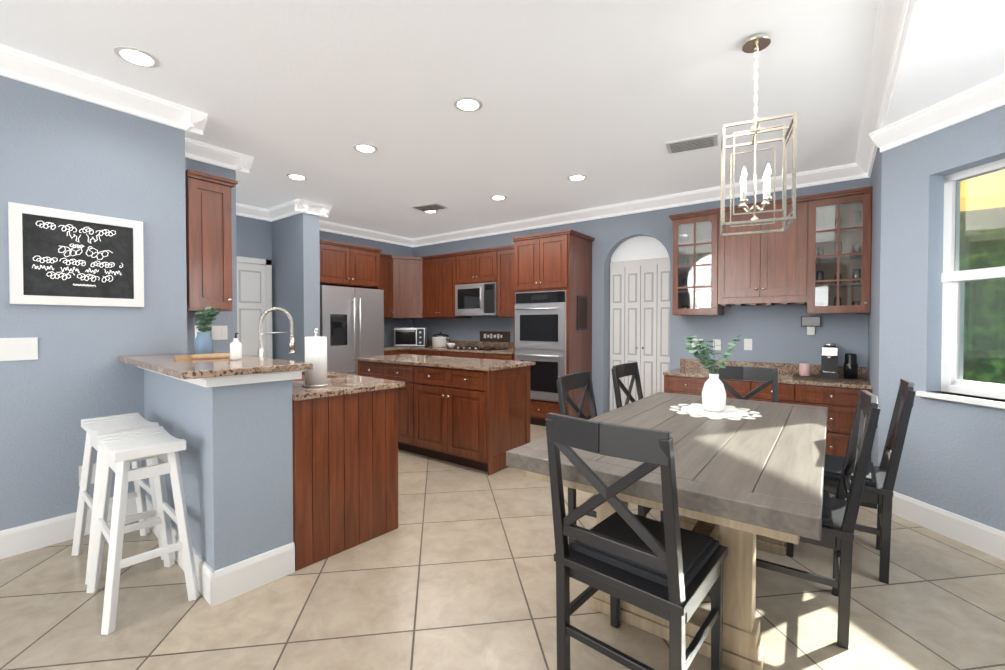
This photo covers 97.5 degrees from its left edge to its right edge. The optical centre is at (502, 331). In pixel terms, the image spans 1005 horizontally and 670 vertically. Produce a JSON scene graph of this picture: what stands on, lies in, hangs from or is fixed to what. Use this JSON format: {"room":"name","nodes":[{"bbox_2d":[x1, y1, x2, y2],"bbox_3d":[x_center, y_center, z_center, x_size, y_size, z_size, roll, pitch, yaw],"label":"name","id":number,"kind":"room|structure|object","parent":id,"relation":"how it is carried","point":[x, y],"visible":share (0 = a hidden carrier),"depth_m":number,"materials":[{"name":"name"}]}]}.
{"room":"kitchen and dining room","nodes":[
{"label":"kitchen and dining room","id":0,"kind":"room"},
{"bbox_2d":[0,424,1004,669],"bbox_3d":[-1.186,1.283,2.415,7.810,0.100,9.600,1,1,37],"label":"floor","id":1,"kind":"structure","parent":0,"point":[455,569],"depth_m":1.99,"materials":[{"name":"tile"}]},
{"bbox_2d":[71,413,162,584],"bbox_3d":[-2.092,0.862,2.412,0.486,0.745,0.360,1,1,37],"label":"bar stool","id":2,"kind":"object","parent":1,"relation":"on","point":[93,428],"visible":0.6,"depth_m":2.42,"materials":[{"name":"white paint"}]},
{"bbox_2d":[86,426,198,634],"bbox_3d":[-1.690,0.868,2.065,0.474,0.745,0.344,1,1,41],"label":"bar stool","id":3,"kind":"object","parent":1,"relation":"on","point":[158,445],"visible":1,"depth_m":2.01,"materials":[{"name":"white paint"}]},
{"bbox_2d":[292,378,398,570],"bbox_3d":[-1.164,0.785,2.831,0.930,0.884,0.794,1,1,37],"label":"base cabinet","id":4,"kind":"object","parent":1,"relation":"on","point":[345,461],"depth_m":2.46,"materials":[{"name":"brown wood"}]},
{"bbox_2d":[292,371,404,402],"bbox_3d":[-1.584,0.323,3.144,2.052,0.030,0.808,1,1,37],"label":"countertop","id":5,"kind":"structure","parent":4,"relation":"on","point":[340,383],"depth_m":2.57,"materials":[{"name":"brown stone"}]},
{"bbox_2d":[258,307,294,356],"bbox_3d":[-1.504,0.074,2.947,0.099,0.472,0.246,1,1,37],"label":"kitchen faucet","id":6,"kind":"object","parent":5,"relation":"on","point":[291,347],"visible":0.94,"depth_m":2.94,"materials":[{"name":"silver metal"}]},
{"bbox_2d":[302,328,329,387],"bbox_3d":[-1.082,0.149,2.559,0.150,0.334,0.150,1,1,37],"label":"paper towel holder","id":7,"kind":"object","parent":5,"relation":"on","point":[316,354],"visible":1,"depth_m":2.51,"materials":[{"name":"white paper"}]},
{"bbox_2d":[302,375,331,378],"bbox_3d":[-1.490,0.425,3.071,0.716,0.196,0.457,1,1,37],"label":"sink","id":8,"kind":"object","parent":5,"relation":"in","point":[303,376],"depth_m":3.10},
{"bbox_2d":[320,285,383,374],"bbox_3d":[-2.254,0.294,6.099,0.857,1.760,0.943,1,1,37],"label":"refrigerator","id":9,"kind":"object","parent":1,"relation":"on","point":[351,323],"visible":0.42,"depth_m":5.81,"materials":[{"name":"silver metal"}]},
{"bbox_2d":[384,348,411,354],"bbox_3d":[-1.829,0.721,6.794,0.683,0.884,0.608,1,1,37],"label":"base cabinet","id":10,"kind":"object","parent":1,"relation":"on","point":[387,351],"depth_m":6.64,"materials":[{"name":"brown wood"}]},
{"bbox_2d":[412,348,443,355],"bbox_3d":[-0.951,0.720,6.876,0.735,0.884,0.620,1,1,37],"label":"base cabinet","id":11,"kind":"object","parent":1,"relation":"on","point":[416,351],"depth_m":6.59,"materials":[{"name":"brown wood"}]},
{"bbox_2d":[354,358,529,475],"bbox_3d":[-0.662,0.759,4.467,1.804,0.884,0.693,1,1,37],"label":"kitchen island","id":12,"kind":"object","parent":1,"relation":"on","point":[474,413],"depth_m":3.97,"materials":[{"name":"brown wood"}]},
{"bbox_2d":[366,354,533,369],"bbox_3d":[-0.646,0.301,4.481,1.870,0.030,0.710,1,1,37],"label":"island countertop","id":13,"kind":"structure","parent":12,"relation":"on","point":[423,360],"depth_m":4.24,"materials":[{"name":"brown stone"}]},
{"bbox_2d":[444,352,487,358],"bbox_3d":[-0.385,0.727,6.453,0.962,0.884,0.620,1,1,37],"label":"base cabinet","id":14,"kind":"object","parent":1,"relation":"on","point":[482,355],"depth_m":6.14,"materials":[{"name":"brown wood"}]},
{"bbox_2d":[384,344,513,351],"bbox_3d":[-0.721,0.266,6.703,2.592,0.030,0.648,1,1,37],"label":"countertop","id":15,"kind":"structure","parent":14,"relation":"on","point":[428,345],"depth_m":6.30,"materials":[{"name":"brown stone"}]},
{"bbox_2d":[394,328,426,346],"bbox_3d":[-1.477,0.094,7.118,0.480,0.300,0.378,0,1,-3],"label":"toaster oven","id":16,"kind":"object","parent":15,"relation":"on","point":[410,336],"visible":1,"depth_m":6.96,"materials":[{"name":"silver metal"}]},
{"bbox_2d":[432,332,449,346],"bbox_3d":[-0.972,0.129,6.946,0.340,0.235,0.290,1,1,37],"label":"slow cooker","id":17,"kind":"object","parent":15,"relation":"on","point":[441,341],"visible":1,"depth_m":6.83,"materials":[{"name":"white ceramic"}]},
{"bbox_2d":[447,343,454,347],"bbox_3d":[-0.782,0.214,6.718,0.130,0.072,0.127,1,1,37],"label":"bowl","id":18,"kind":"object","parent":15,"relation":"on","point":[450,345],"visible":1,"depth_m":6.67,"materials":[{"name":"white ceramic"}]},
{"bbox_2d":[447,345,507,349],"bbox_3d":[-0.372,0.238,6.448,0.740,0.032,0.500,1,1,37],"label":"cooktop","id":19,"kind":"object","parent":15,"relation":"in","point":[476,348],"visible":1,"depth_m":6.37,"materials":[{"name":"black metal"}]},
{"bbox_2d":[480,331,509,341],"bbox_3d":[-0.121,0.078,6.631,0.560,0.154,0.020,1,1,37],"label":"gather sign","id":20,"kind":"object","parent":15,"relation":"on","point":[496,336],"visible":0.98,"depth_m":6.61,"materials":[{"name":"brown wood"}]},
{"bbox_2d":[488,352,513,360],"bbox_3d":[0.100,0.733,6.090,0.534,0.884,0.620,1,1,37],"label":"base cabinet","id":21,"kind":"object","parent":1,"relation":"on","point":[498,354],"depth_m":5.78,"materials":[{"name":"brown wood"}]},
{"bbox_2d":[512,229,594,425],"bbox_3d":[0.635,-0.008,5.641,0.835,2.380,0.714,1,1,37],"label":"tall cabinet","id":22,"kind":"object","parent":1,"relation":"on","point":[553,306],"visible":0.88,"depth_m":5.39,"materials":[{"name":"brown wood"}]},
{"bbox_2d":[556,371,663,542],"bbox_3d":[0.642,0.745,2.537,0.553,0.973,0.464,1,1,37],"label":"dining chair","id":23,"kind":"object","parent":1,"relation":"on","point":[568,382],"visible":0.1,"depth_m":2.59,"materials":[{"name":"black wood"}]},
{"bbox_2d":[611,362,642,407],"bbox_3d":[1.119,0.735,3.172,0.555,0.973,0.468,1,1,37],"label":"dining chair","id":24,"kind":"object","parent":1,"relation":"on","point":[623,370],"visible":0.23,"depth_m":3.29,"materials":[{"name":"black wood"}]},
{"bbox_2d":[545,413,727,669],"bbox_3d":[0.472,0.761,1.548,0.450,0.973,0.547,1,1,41],"label":"dining chair","id":25,"kind":"object","parent":1,"relation":"on","point":[670,570],"visible":1,"depth_m":1.42,"materials":[{"name":"black wood"}]},
{"bbox_2d":[506,392,827,669],"bbox_3d":[1.003,0.854,2.237,1.020,0.765,1.940,1,1,37],"label":"dining table","id":26,"kind":"object","parent":1,"relation":"on","point":[746,488],"visible":0.79,"depth_m":1.64,"materials":[{"name":"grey wood"}]},
{"bbox_2d":[670,403,761,419],"bbox_3d":[1.230,0.464,2.567,0.490,0.003,0.479,1,1,37],"label":"doily","id":27,"kind":"object","parent":26,"relation":"on","point":[727,412],"visible":0.83,"depth_m":2.52,"materials":[{"name":"white fabric"}]},
{"bbox_2d":[685,335,741,411],"bbox_3d":[1.208,0.240,2.553,0.310,0.444,0.304,1,1,37],"label":"vase","id":28,"kind":"object","parent":27,"relation":"on","point":[713,395],"visible":1,"depth_m":2.53,"materials":[{"name":"white ceramic"}]},
{"bbox_2d":[664,375,708,395],"bbox_3d":[2.044,0.823,4.636,0.511,0.750,0.620,1,1,37],"label":"base cabinet","id":29,"kind":"object","parent":1,"relation":"on","point":[679,384],"depth_m":4.41,"materials":[{"name":"brown wood"}]},
{"bbox_2d":[712,365,777,402],"bbox_3d":[1.561,0.739,2.914,0.472,0.973,0.557,1,1,37],"label":"dining chair","id":30,"kind":"object","parent":1,"relation":"on","point":[768,376],"visible":0.06,"depth_m":3.08,"materials":[{"name":"black wood"}]},
{"bbox_2d":[723,379,794,403],"bbox_3d":[2.447,0.828,4.334,0.741,0.750,0.620,1,1,37],"label":"base cabinet","id":31,"kind":"object","parent":1,"relation":"on","point":[786,391],"depth_m":4.02,"materials":[{"name":"brown wood"}]},
{"bbox_2d":[756,390,880,649],"bbox_3d":[1.326,0.754,1.993,0.555,0.973,0.468,1,1,37],"label":"dining chair","id":32,"kind":"object","parent":1,"relation":"on","point":[839,515],"visible":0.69,"depth_m":1.75,"materials":[{"name":"black wood"}]},
{"bbox_2d":[795,383,871,461],"bbox_3d":[2.927,0.833,3.975,0.579,0.750,0.620,1,1,37],"label":"base cabinet","id":33,"kind":"object","parent":1,"relation":"on","point":[839,399],"depth_m":3.70,"materials":[{"name":"brown wood"}]},
{"bbox_2d":[663,367,870,386],"bbox_3d":[2.501,0.438,4.292,1.648,0.030,0.648,1,1,37],"label":"countertop","id":34,"kind":"structure","parent":33,"relation":"on","point":[782,378],"depth_m":3.93,"materials":[{"name":"brown stone"}]},
{"bbox_2d":[792,373,862,381],"bbox_3d":[2.944,0.420,4.006,0.500,0.015,0.320,1,1,37],"label":"tray","id":35,"kind":"object","parent":34,"relation":"on","point":[816,377],"visible":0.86,"depth_m":3.91,"materials":[{"name":"brown wood"}]},
{"bbox_2d":[799,363,810,375],"bbox_3d":[2.792,0.353,4.069,0.092,0.115,0.090,1,1,37],"label":"canister","id":36,"kind":"object","parent":35,"relation":"on","point":[804,369],"visible":1,"depth_m":4.04,"materials":[{"name":"pink ceramic"}]},
{"bbox_2d":[819,343,838,378],"bbox_3d":[2.962,0.262,3.993,0.140,0.300,0.285,1,1,37],"label":"coffee machine","id":37,"kind":"object","parent":35,"relation":"on","point":[829,360],"visible":1,"depth_m":3.94,"materials":[{"name":"black plastic"}]},
{"bbox_2d":[843,353,857,378],"bbox_3d":[3.068,0.304,3.886,0.100,0.220,0.097,1,1,37],"label":"milk frother","id":38,"kind":"object","parent":35,"relation":"on","point":[850,369],"visible":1,"depth_m":3.85,"materials":[{"name":"black plastic"}]},
{"bbox_2d":[787,379,915,583],"bbox_3d":[1.886,0.747,2.430,0.553,0.973,0.464,1,1,37],"label":"dining chair","id":39,"kind":"object","parent":1,"relation":"on","point":[879,484],"visible":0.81,"depth_m":2.20,"materials":[{"name":"black wood"}]},
{"bbox_2d":[0,75,1004,570],"bbox_3d":[-1.080,-0.135,2.300,7.530,2.740,9.220,1,1,37],"label":"wall","id":40,"kind":"structure","parent":0,"point":[80,155],"depth_m":2.75,"materials":[{"name":"blue paint"}]},
{"bbox_2d":[0,337,37,360],"label":"switch plates","id":41,"kind":"object","parent":40,"relation":"attached to","point":[12,349],"depth_m":2.44,"materials":[{"name":"white plastic"}]},
{"bbox_2d":[8,202,143,306],"bbox_3d":[-2.515,-0.431,2.638,0.021,0.553,0.584,1,1,37],"label":"sign","id":42,"kind":"object","parent":40,"relation":"attached to","point":[60,257],"visible":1,"depth_m":2.60,"materials":[{"name":"white paint"}]},
{"bbox_2d":[91,463,95,483],"label":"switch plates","id":43,"kind":"object","parent":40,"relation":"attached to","point":[94,465],"depth_m":2.69,"materials":[{"name":"white"}]},
{"bbox_2d":[0,44,211,558],"bbox_3d":[-3.461,-0.119,1.312,0.105,2.740,4.545,1,1,37],"label":"trim","id":44,"kind":"structure","parent":40,"relation":"attached to","point":[15,64],"depth_m":2.59,"materials":[{"name":"white wood"}]},
{"bbox_2d":[125,496,247,606],"bbox_3d":[-1.769,1.159,2.401,1.292,0.150,0.118,1,1,37],"label":"baseboard","id":45,"kind":"structure","parent":40,"relation":"attached to","point":[219,586],"depth_m":2.06,"materials":[{"name":"white wood"}]},
{"bbox_2d":[185,169,237,311],"bbox_3d":[-2.318,-0.642,3.372,0.610,0.980,0.320,1,1,37],"label":"upper cabinet","id":46,"kind":"object","parent":40,"relation":"attached to","point":[208,241],"visible":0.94,"depth_m":3.18,"materials":[{"name":"brown wood"}]},
{"bbox_2d":[118,352,312,387],"bbox_3d":[-1.714,0.199,2.537,1.476,0.080,0.560,1,1,41],"label":"breakfast bar","id":47,"kind":"object","parent":40,"relation":"on","point":[246,369],"visible":0.85,"depth_m":2.14,"materials":[{"name":"brown stone"}]},
{"bbox_2d":[195,326,200,337],"bbox_3d":[-2.022,0.057,2.955,0.143,0.190,0.111,1,1,37],"label":"photo frame","id":48,"kind":"object","parent":47,"relation":"on","point":[196,329],"visible":0.21,"depth_m":2.88,"materials":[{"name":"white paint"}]},
{"bbox_2d":[174,353,229,359],"bbox_3d":[-1.755,0.148,2.618,0.239,0.018,0.311,1,1,37],"label":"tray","id":49,"kind":"object","parent":47,"relation":"on","point":[212,356],"visible":0.79,"depth_m":2.56,"materials":[{"name":"brown wood"}]},
{"bbox_2d":[194,306,220,353],"bbox_3d":[-1.886,-0.002,2.809,0.154,0.313,0.139,1,1,37],"label":"potted plant","id":50,"kind":"object","parent":47,"relation":"on","point":[203,342],"visible":1,"depth_m":2.77,"materials":[{"name":"blue"}]},
{"bbox_2d":[230,333,241,359],"bbox_3d":[-1.502,0.084,2.485,0.060,0.152,0.060,1,1,37],"label":"soap dispenser","id":51,"kind":"object","parent":47,"relation":"on","point":[235,349],"visible":1,"depth_m":2.46,"materials":[{"name":"white ceramic"}]},
{"bbox_2d":[212,326,227,339],"label":"switch plates","id":52,"kind":"object","parent":40,"relation":"attached to","point":[218,332],"depth_m":3.76,"materials":[{"name":"white plastic"}]},
{"bbox_2d":[212,145,243,171],"bbox_3d":[-2.428,-1.464,3.638,0.105,0.125,0.420,1,1,37],"label":"crown molding","id":53,"kind":"structure","parent":40,"relation":"attached to","point":[221,157],"depth_m":3.74,"materials":[{"name":"white wood"}]},
{"bbox_2d":[240,153,253,173],"bbox_3d":[-2.939,-1.475,4.374,1.805,0.125,0.105,1,1,37],"label":"crown molding","id":54,"kind":"structure","parent":40,"relation":"attached to","point":[246,161],"depth_m":3.84,"materials":[{"name":"white wood"}]},
{"bbox_2d":[237,256,271,357],"bbox_3d":[-3.225,0.136,5.359,0.092,2.100,0.840,1,1,37],"label":"hall door","id":55,"kind":"structure","parent":40,"relation":"in","point":[254,289],"depth_m":5.52,"materials":[{"name":"white paint"}]},
{"bbox_2d":[236,203,274,221],"bbox_3d":[-3.276,-1.491,5.341,0.105,0.125,0.990,1,1,37],"label":"crown molding","id":56,"kind":"structure","parent":40,"relation":"attached to","point":[244,210],"depth_m":5.52,"materials":[{"name":"white paint"}]},
{"bbox_2d":[268,199,311,219],"bbox_3d":[-2.651,-1.492,5.425,0.765,0.125,0.105,1,1,37],"label":"crown molding","id":57,"kind":"structure","parent":40,"relation":"attached to","point":[298,206],"depth_m":5.37,"materials":[{"name":"white"}]},
{"bbox_2d":[308,204,331,223],"bbox_3d":[-2.462,-1.496,5.678,0.765,0.125,0.105,1,1,37],"label":"crown molding","id":58,"kind":"structure","parent":40,"relation":"attached to","point":[322,210],"depth_m":5.41,"materials":[{"name":"white"}]},
{"bbox_2d":[320,239,355,286],"bbox_3d":[-2.453,-0.887,5.974,0.666,0.527,0.545,1,1,37],"label":"upper cabinet","id":59,"kind":"object","parent":40,"relation":"attached to","point":[337,260],"depth_m":5.81,"materials":[{"name":"brown wood"}]},
{"bbox_2d":[319,220,411,246],"bbox_3d":[-2.225,-1.513,6.746,0.105,0.125,2.100,1,1,37],"label":"crown molding","id":60,"kind":"structure","parent":40,"relation":"attached to","point":[326,226],"depth_m":6.83,"materials":[{"name":"white"}]},
{"bbox_2d":[354,247,379,288],"bbox_3d":[-2.196,-0.893,6.319,0.666,0.527,0.545,1,1,37],"label":"upper cabinet","id":61,"kind":"object","parent":40,"relation":"attached to","point":[367,258],"depth_m":6.18,"materials":[{"name":"brown wood"}]},
{"bbox_2d":[376,251,391,317],"bbox_3d":[-1.978,-0.698,6.849,0.382,0.980,0.556,1,1,37],"label":"upper cabinet","id":62,"kind":"object","parent":40,"relation":"attached to","point":[385,260],"depth_m":6.84,"materials":[{"name":"brown wood"}]},
{"bbox_2d":[392,255,423,318],"bbox_3d":[-1.537,-0.704,7.211,0.658,0.980,0.788,1,1,37],"label":"upper cabinet","id":63,"kind":"object","parent":40,"relation":"attached to","point":[412,287],"depth_m":7.01,"materials":[{"name":"brown wood"}]},
{"bbox_2d":[424,255,439,318],"bbox_3d":[-1.046,-0.702,7.089,0.469,0.980,0.395,1,1,37],"label":"upper cabinet","id":64,"kind":"object","parent":40,"relation":"attached to","point":[431,263],"depth_m":6.95,"materials":[{"name":"brown wood"}]},
{"bbox_2d":[440,255,470,317],"bbox_3d":[-0.764,-0.687,6.907,0.432,0.957,0.348,1,1,37],"label":"upper cabinet","id":65,"kind":"object","parent":40,"relation":"attached to","point":[447,262],"depth_m":6.75,"materials":[{"name":"brown wood"}]},
{"bbox_2d":[456,251,479,284],"bbox_3d":[-0.414,-0.933,6.641,0.443,0.457,0.348,1,1,37],"label":"upper cabinet","id":66,"kind":"object","parent":40,"relation":"attached to","point":[467,262],"depth_m":6.50,"materials":[{"name":"brown wood"}]},
{"bbox_2d":[455,282,496,316],"bbox_3d":[-0.310,-0.459,6.513,0.764,0.470,0.436,1,1,37],"label":"microwave","id":67,"kind":"object","parent":66,"relation":"attached to","point":[476,300],"visible":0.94,"depth_m":6.35,"materials":[{"name":"silver metal"}]},
{"bbox_2d":[427,340,513,347],"bbox_3d":[-0.533,0.198,6.953,2.592,0.095,0.019,1,1,37],"label":"backsplash","id":68,"kind":"structure","parent":40,"relation":"attached to","point":[457,343],"depth_m":6.78,"materials":[{"name":"stone"}]},
{"bbox_2d":[480,247,495,282],"bbox_3d":[-0.151,-0.930,6.444,0.443,0.457,0.348,1,1,37],"label":"upper cabinet","id":69,"kind":"object","parent":40,"relation":"attached to","point":[488,256],"depth_m":6.27,"materials":[{"name":"brown wood"}]},
{"bbox_2d":[496,247,513,317],"bbox_3d":[0.215,-0.675,6.174,0.470,0.957,0.348,1,1,37],"label":"upper cabinet","id":70,"kind":"object","parent":40,"relation":"attached to","point":[504,255],"depth_m":6.09,"materials":[{"name":"brown wood"}]},
{"bbox_2d":[412,163,851,246],"bbox_3d":[0.817,-1.499,5.864,6.030,0.125,0.105,1,1,37],"label":"crown molding","id":71,"kind":"structure","parent":40,"relation":"attached to","point":[840,173],"depth_m":5.21,"materials":[{"name":"white"}]},
{"bbox_2d":[610,236,669,410],"bbox_3d":[1.728,-0.031,5.511,0.812,2.410,0.097,1,1,37],"label":"bifold closet door","id":72,"kind":"structure","parent":40,"relation":"in","point":[640,300],"depth_m":5.50,"materials":[{"name":"white paint"}]},
{"bbox_2d":[744,339,751,349],"label":"switch plates","id":73,"kind":"object","parent":40,"relation":"attached to","point":[747,342],"depth_m":4.63,"materials":[{"name":"white plastic"}]},
{"bbox_2d":[669,186,871,315],"bbox_3d":[2.568,-0.706,4.392,1.683,1.075,0.380,1,1,37],"label":"upper cabinet","id":74,"kind":"object","parent":40,"relation":"attached to","point":[816,255],"visible":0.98,"depth_m":4.20,"materials":[{"name":"brown wood"}]},
{"bbox_2d":[680,359,866,378],"bbox_3d":[2.689,0.369,4.542,1.648,0.100,0.019,1,1,37],"label":"backsplash","id":75,"kind":"structure","parent":40,"relation":"attached to","point":[787,368],"depth_m":4.46,"materials":[{"name":"stone"}]},
{"bbox_2d":[801,316,820,334],"bbox_3d":[2.998,-0.057,4.287,0.160,0.180,0.052,1,1,37],"label":"smart display","id":76,"kind":"object","parent":40,"relation":"attached to","point":[810,323],"visible":0.98,"depth_m":4.27,"materials":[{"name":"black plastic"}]},
{"bbox_2d":[852,0,1004,560],"bbox_3d":[0.754,-0.109,0.658,0.105,2.740,8.550,1,1,37],"label":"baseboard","id":77,"kind":"structure","parent":40,"relation":"attached to","point":[893,16],"depth_m":2.58,"materials":[{"name":"white wood"}]},
{"bbox_2d":[916,158,1004,408],"bbox_3d":[2.792,-0.275,2.297,0.205,1.380,1.010,0,1,-8],"label":"window","id":78,"kind":"structure","parent":40,"relation":"in","point":[954,278],"depth_m":2.47,"materials":[{"name":"white wood"}]},
{"bbox_2d":[0,0,1004,238],"bbox_3d":[-1.186,-1.476,2.371,7.810,0.260,9.600,1,1,37],"label":"ceiling","id":79,"kind":"structure","parent":0,"point":[608,98],"depth_m":2.67,"materials":[{"name":"white paint"}]},
{"bbox_2d":[114,46,159,67],"bbox_3d":[-2.004,-1.503,2.421,0.196,0.009,0.196,1,1,37],"label":"recessed light","id":80,"kind":"object","parent":79,"relation":"in","point":[136,56],"visible":1,"depth_m":2.41,"materials":[{"name":"white plastic"}]},
{"bbox_2d":[286,173,307,179],"bbox_3d":[-2.044,-1.534,4.386,0.196,0.009,0.196,1,1,37],"label":"recessed light","id":81,"kind":"object","parent":79,"relation":"in","point":[293,176],"visible":0.98,"depth_m":4.36,"materials":[{"name":"white plastic"}]},
{"bbox_2d":[353,143,377,152],"bbox_3d":[-1.141,-1.523,3.673,0.196,0.009,0.196,1,1,37],"label":"recessed light","id":82,"kind":"object","parent":79,"relation":"in","point":[364,148],"visible":1,"depth_m":3.66,"materials":[{"name":"white"}]},
{"bbox_2d":[411,203,447,211],"bbox_3d":[-0.913,-1.547,5.513,0.380,0.018,0.240,0,1,27],"label":"ceiling vent","id":83,"kind":"object","parent":79,"relation":"in","point":[429,207],"visible":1,"depth_m":5.48,"materials":[{"name":"white metal"}]},
{"bbox_2d":[425,210,437,212],"bbox_3d":[-0.933,-1.555,5.703,0.196,0.009,0.196,1,1,37],"label":"recessed light","id":84,"kind":"object","parent":79,"relation":"in","point":[434,211],"visible":0.54,"depth_m":5.71,"materials":[{"name":"white"}]},
{"bbox_2d":[453,97,482,111],"bbox_3d":[-0.229,-1.511,2.940,0.196,0.009,0.196,1,1,37],"label":"recessed light","id":85,"kind":"object","parent":79,"relation":"in","point":[468,104],"visible":1,"depth_m":2.93,"materials":[{"name":"white plastic"}]},
{"bbox_2d":[490,195,506,199],"bbox_3d":[-0.047,-1.545,5.102,0.196,0.009,0.196,1,1,37],"label":"recessed light","id":86,"kind":"object","parent":79,"relation":"in","point":[498,197],"visible":1,"depth_m":5.08,"materials":[{"name":"white plastic"}]},
{"bbox_2d":[567,174,586,180],"bbox_3d":[0.746,-1.534,4.409,0.196,0.009,0.196,1,1,37],"label":"recessed light","id":87,"kind":"object","parent":79,"relation":"in","point":[578,177],"visible":1,"depth_m":4.38,"materials":[{"name":"white plastic"}]},
{"bbox_2d":[665,133,717,153],"bbox_3d":[1.537,-1.516,3.580,0.380,0.018,0.240,0,1,27],"label":"ceiling vent","id":88,"kind":"object","parent":79,"relation":"in","point":[695,143],"visible":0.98,"depth_m":3.55,"materials":[{"name":"white metal"}]},
{"bbox_2d":[720,33,796,235],"bbox_3d":[1.310,-1.019,2.283,0.312,0.969,0.312,0,1,25],"label":"pendant lantern","id":89,"kind":"object","parent":79,"relation":"hanging from","point":[755,44],"visible":1,"depth_m":2.25,"materials":[{"name":"beige metal"}]},
{"label":"outside","id":90,"kind":"structure","parent":0,"visible":0},
{"bbox_2d":[959,169,1004,383],"bbox_3d":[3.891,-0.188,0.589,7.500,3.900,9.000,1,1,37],"label":"window glass","id":91,"kind":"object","parent":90,"point":[984,260],"depth_m":4.93,"materials":[{"name":"green"}]}
]}

